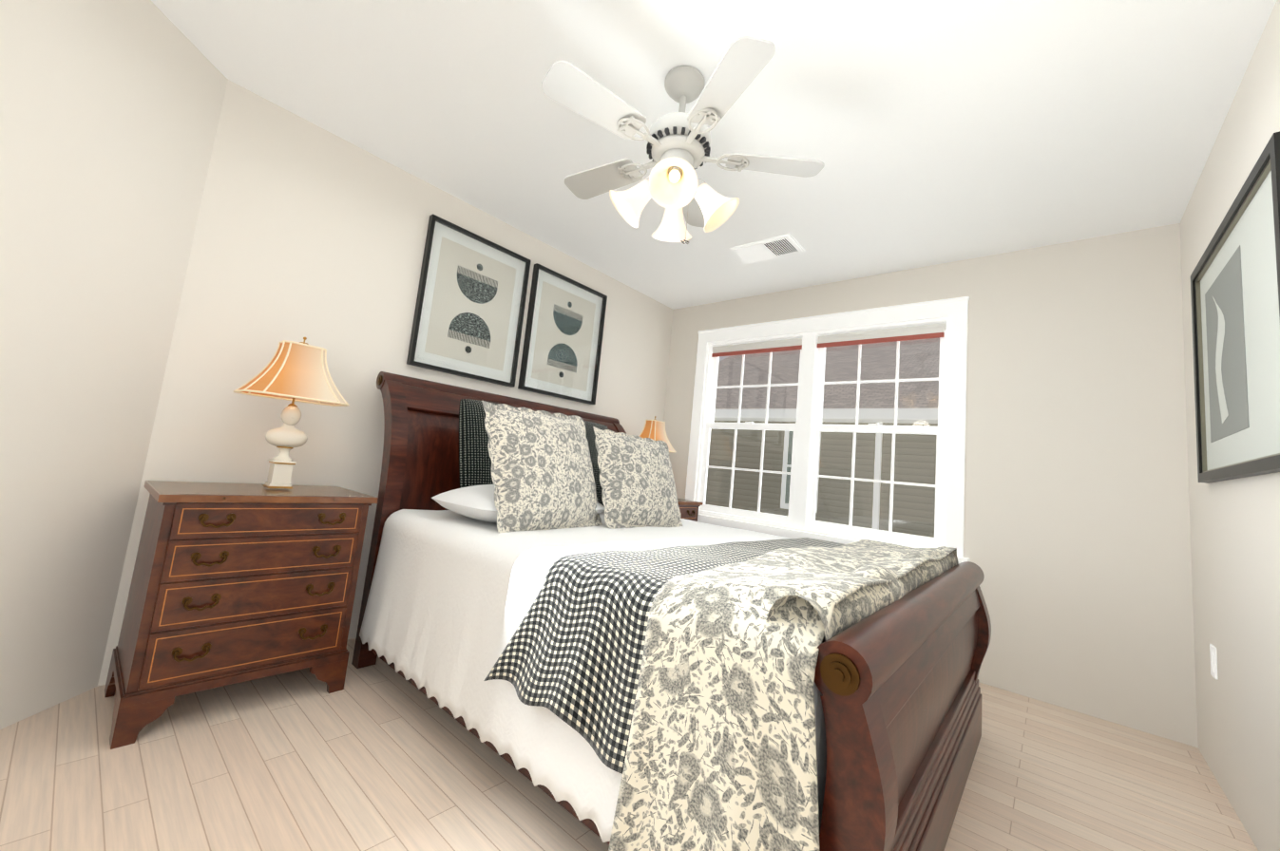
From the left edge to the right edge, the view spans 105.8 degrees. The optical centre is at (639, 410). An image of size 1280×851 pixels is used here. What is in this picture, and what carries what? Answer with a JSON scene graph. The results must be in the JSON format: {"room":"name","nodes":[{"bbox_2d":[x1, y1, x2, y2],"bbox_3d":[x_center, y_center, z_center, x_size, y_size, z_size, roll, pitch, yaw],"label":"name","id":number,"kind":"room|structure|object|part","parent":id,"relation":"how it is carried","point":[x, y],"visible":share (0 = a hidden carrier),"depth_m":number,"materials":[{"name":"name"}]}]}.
{"room":"bedroom","nodes":[
{"label":"bedroom","id":0,"kind":"room"},
{"bbox_2d":[0,0,228,729],"bbox_3d":[-1.821,-0.340,0.638,0.120,2.440,2.560,6,-7,-4],"label":"wall","id":1,"kind":"structure","parent":0,"point":[110,110],"depth_m":1.60,"materials":[{"name":"beige paint"}]},
{"bbox_2d":[97,79,673,687],"bbox_3d":[-0.859,0.050,3.171,0.120,2.440,3.360,0,-9,41],"label":"wall","id":2,"kind":"structure","parent":0,"point":[313,234],"depth_m":2.29,"materials":[{"name":"beige paint"}]},
{"bbox_2d":[406,213,531,387],"bbox_3d":[-0.989,-0.616,2.899,0.039,0.850,0.668,0,-9,41],"label":"framed artwork","id":3,"kind":"object","parent":2,"relation":"attached to","point":[469,307],"visible":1,"depth_m":2.87,"materials":[{"name":"black"}]},
{"bbox_2d":[517,263,607,404],"bbox_3d":[-0.524,-0.508,3.440,0.039,0.850,0.668,0,-9,41],"label":"framed artwork","id":4,"kind":"object","parent":2,"relation":"attached to","point":[562,349],"visible":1,"depth_m":3.42,"materials":[{"name":"black"}]},
{"bbox_2d":[0,638,1258,850],"bbox_3d":[-0.356,1.160,1.261,3.367,0.100,5.240,0,-9,41],"label":"floor","id":5,"kind":"structure","parent":0,"point":[380,754],"depth_m":1.48,"materials":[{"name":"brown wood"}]},
{"bbox_2d":[104,479,377,749],"bbox_3d":[-1.508,0.684,1.868,0.491,0.760,0.650,0,-9,41],"label":"nightstand","id":6,"kind":"object","parent":5,"relation":"on","point":[232,583],"visible":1,"depth_m":1.68,"materials":[{"name":"brown wood"}]},
{"bbox_2d":[233,337,349,489],"bbox_3d":[-1.435,0.003,1.995,0.266,0.628,0.366,0,-9,41],"label":"lamp","id":7,"kind":"object","parent":6,"relation":"on","point":[293,372],"visible":1,"depth_m":1.96,"materials":[{"name":"fabric"}]},
{"bbox_3d":[-1.420,-0.156,2.013,0.266,0.229,0.366,0,-9,41],"label":"lamp shade","id":8,"kind":"part","parent":7,"relation":"part of","materials":[{"name":"fabric"}]},
{"bbox_2d":[351,371,991,850],"bbox_3d":[0.060,0.589,2.217,2.378,1.331,1.924,0,-9,41],"label":"bed","id":9,"kind":"object","parent":5,"relation":"on","point":[572,613],"visible":1,"depth_m":1.30,"materials":[{"name":"white fabric"}]},
{"bbox_2d":[430,483,608,525],"bbox_3d":[-0.537,0.438,2.256,0.460,0.170,0.720,0,-8,38],"label":"pillow","id":10,"kind":"object","parent":9,"relation":"on","point":[473,504],"depth_m":2.01,"materials":[{"name":"white fabric"}]},
{"bbox_2d":[483,537,877,791],"bbox_3d":[0.369,0.749,1.925,0.605,0.406,1.818,0,-9,41],"label":"plaid throw","id":11,"kind":"object","parent":9,"relation":"on","point":[583,645],"depth_m":1.27,"materials":[{"name":"fabric"}]},
{"bbox_2d":[591,538,959,850],"bbox_3d":[0.728,0.848,1.591,0.463,0.738,1.924,0,-9,41],"label":"duvet","id":12,"kind":"object","parent":9,"relation":"on","point":[754,711],"depth_m":0.99,"materials":[{"name":"fabric"}]},
{"bbox_2d":[677,498,703,521],"bbox_3d":[0.092,1.058,3.728,0.491,0.760,0.595,0,-9,41],"label":"nightstand","id":13,"kind":"object","parent":5,"relation":"on","point":[688,509],"visible":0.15,"depth_m":3.72,"materials":[{"name":"brown wood"}]},
{"bbox_2d":[639,416,675,452],"bbox_3d":[0.093,0.360,3.771,0.266,0.628,0.366,0,-9,41],"label":"lamp","id":14,"kind":"object","parent":13,"relation":"on","point":[654,429],"visible":0.27,"depth_m":3.74,"materials":[{"name":"orange fabric"}]},
{"bbox_2d":[151,0,1276,309],"bbox_3d":[-0.112,-1.351,1.555,3.367,0.100,5.240,0,-9,41],"label":"ceiling","id":15,"kind":"structure","parent":0,"point":[934,131],"depth_m":1.93,"materials":[{"name":"white paint"}]},
{"bbox_2d":[541,36,824,244],"bbox_3d":[0.111,-0.933,1.796,1.018,0.627,1.034,0,-9,41],"label":"ceiling fan","id":16,"kind":"object","parent":15,"relation":"hanging from","point":[678,147],"visible":1,"depth_m":1.70,"materials":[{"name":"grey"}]},
{"bbox_3d":[0.121,-0.751,1.768,0.421,0.172,0.421,0,-9,41],"label":"glass","id":17,"kind":"part","parent":16,"relation":"part of","materials":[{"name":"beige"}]},
{"bbox_3d":[0.129,-0.753,1.786,0.098,0.272,0.106,0,-9,41],"label":"chain","id":18,"kind":"part","parent":16,"relation":"part of","materials":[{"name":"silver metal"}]},
{"bbox_2d":[729,233,805,264],"bbox_3d":[0.813,-1.023,3.095,0.400,0.013,0.250,0,-9,41],"label":"ceiling vent","id":19,"kind":"object","parent":15,"relation":"in","point":[782,245],"visible":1,"depth_m":3.07,"materials":[{"name":"white metal"}]},
{"bbox_2d":[663,223,1198,748],"bbox_3d":[1.416,0.290,3.327,3.127,2.440,0.120,0,-9,41],"label":"wall","id":20,"kind":"structure","parent":0,"point":[1076,537],"depth_m":2.52,"materials":[{"name":"beige paint"}]},
{"bbox_2d":[685,296,969,563],"bbox_3d":[1.190,0.139,3.492,2.000,1.653,0.170,0,-9,41],"label":"window","id":21,"kind":"structure","parent":20,"relation":"in","point":[811,338],"depth_m":3.39,"materials":[{"name":"white wood"}]},
{"bbox_3d":[1.221,0.140,3.528,1.636,1.300,0.039,0,-9,41],"label":"glass","id":22,"kind":"part","parent":21,"relation":"part of","materials":[{"name":"clear glass"}]},
{"bbox_2d":[711,322,946,357],"bbox_3d":[1.271,-0.497,3.589,1.700,0.094,0.045,0,-9,41],"label":"shade","id":23,"kind":"object","parent":21,"relation":"attached to","point":[902,331],"depth_m":3.44,"materials":[{"name":"white fabric"}]},
{"bbox_2d":[1179,0,1279,850],"bbox_3d":[0.997,-0.099,0.350,0.120,2.440,5.240,0,-9,41],"label":"wall","id":24,"kind":"structure","parent":0,"point":[1234,524],"depth_m":1.64,"materials":[{"name":"beige paint"}]},
{"bbox_2d":[1209,644,1217,679],"bbox_3d":[2.241,0.984,1.892,0.008,0.115,0.070,0,-9,41],"label":"outlet","id":25,"kind":"object","parent":24,"relation":"attached to","point":[1213,665],"visible":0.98,"depth_m":1.88,"materials":[{"name":"white plastic"}]},
{"bbox_2d":[1190,131,1279,483],"bbox_3d":[1.987,-0.219,1.618,0.029,0.880,1.060,0,-9,41],"label":"picture","id":26,"kind":"object","parent":24,"relation":"attached to","point":[1235,295],"visible":1,"depth_m":1.56,"materials":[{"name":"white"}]},
{"label":"outside","id":27,"kind":"structure","parent":0,"visible":0},
{"bbox_2d":[705,338,939,537],"bbox_3d":[4.592,1.294,6.349,20.000,8.164,11.046,0,-9,41],"label":"window glass","id":28,"kind":"structure","parent":27,"point":[783,410],"depth_m":8.77,"materials":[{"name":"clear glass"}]}
]}

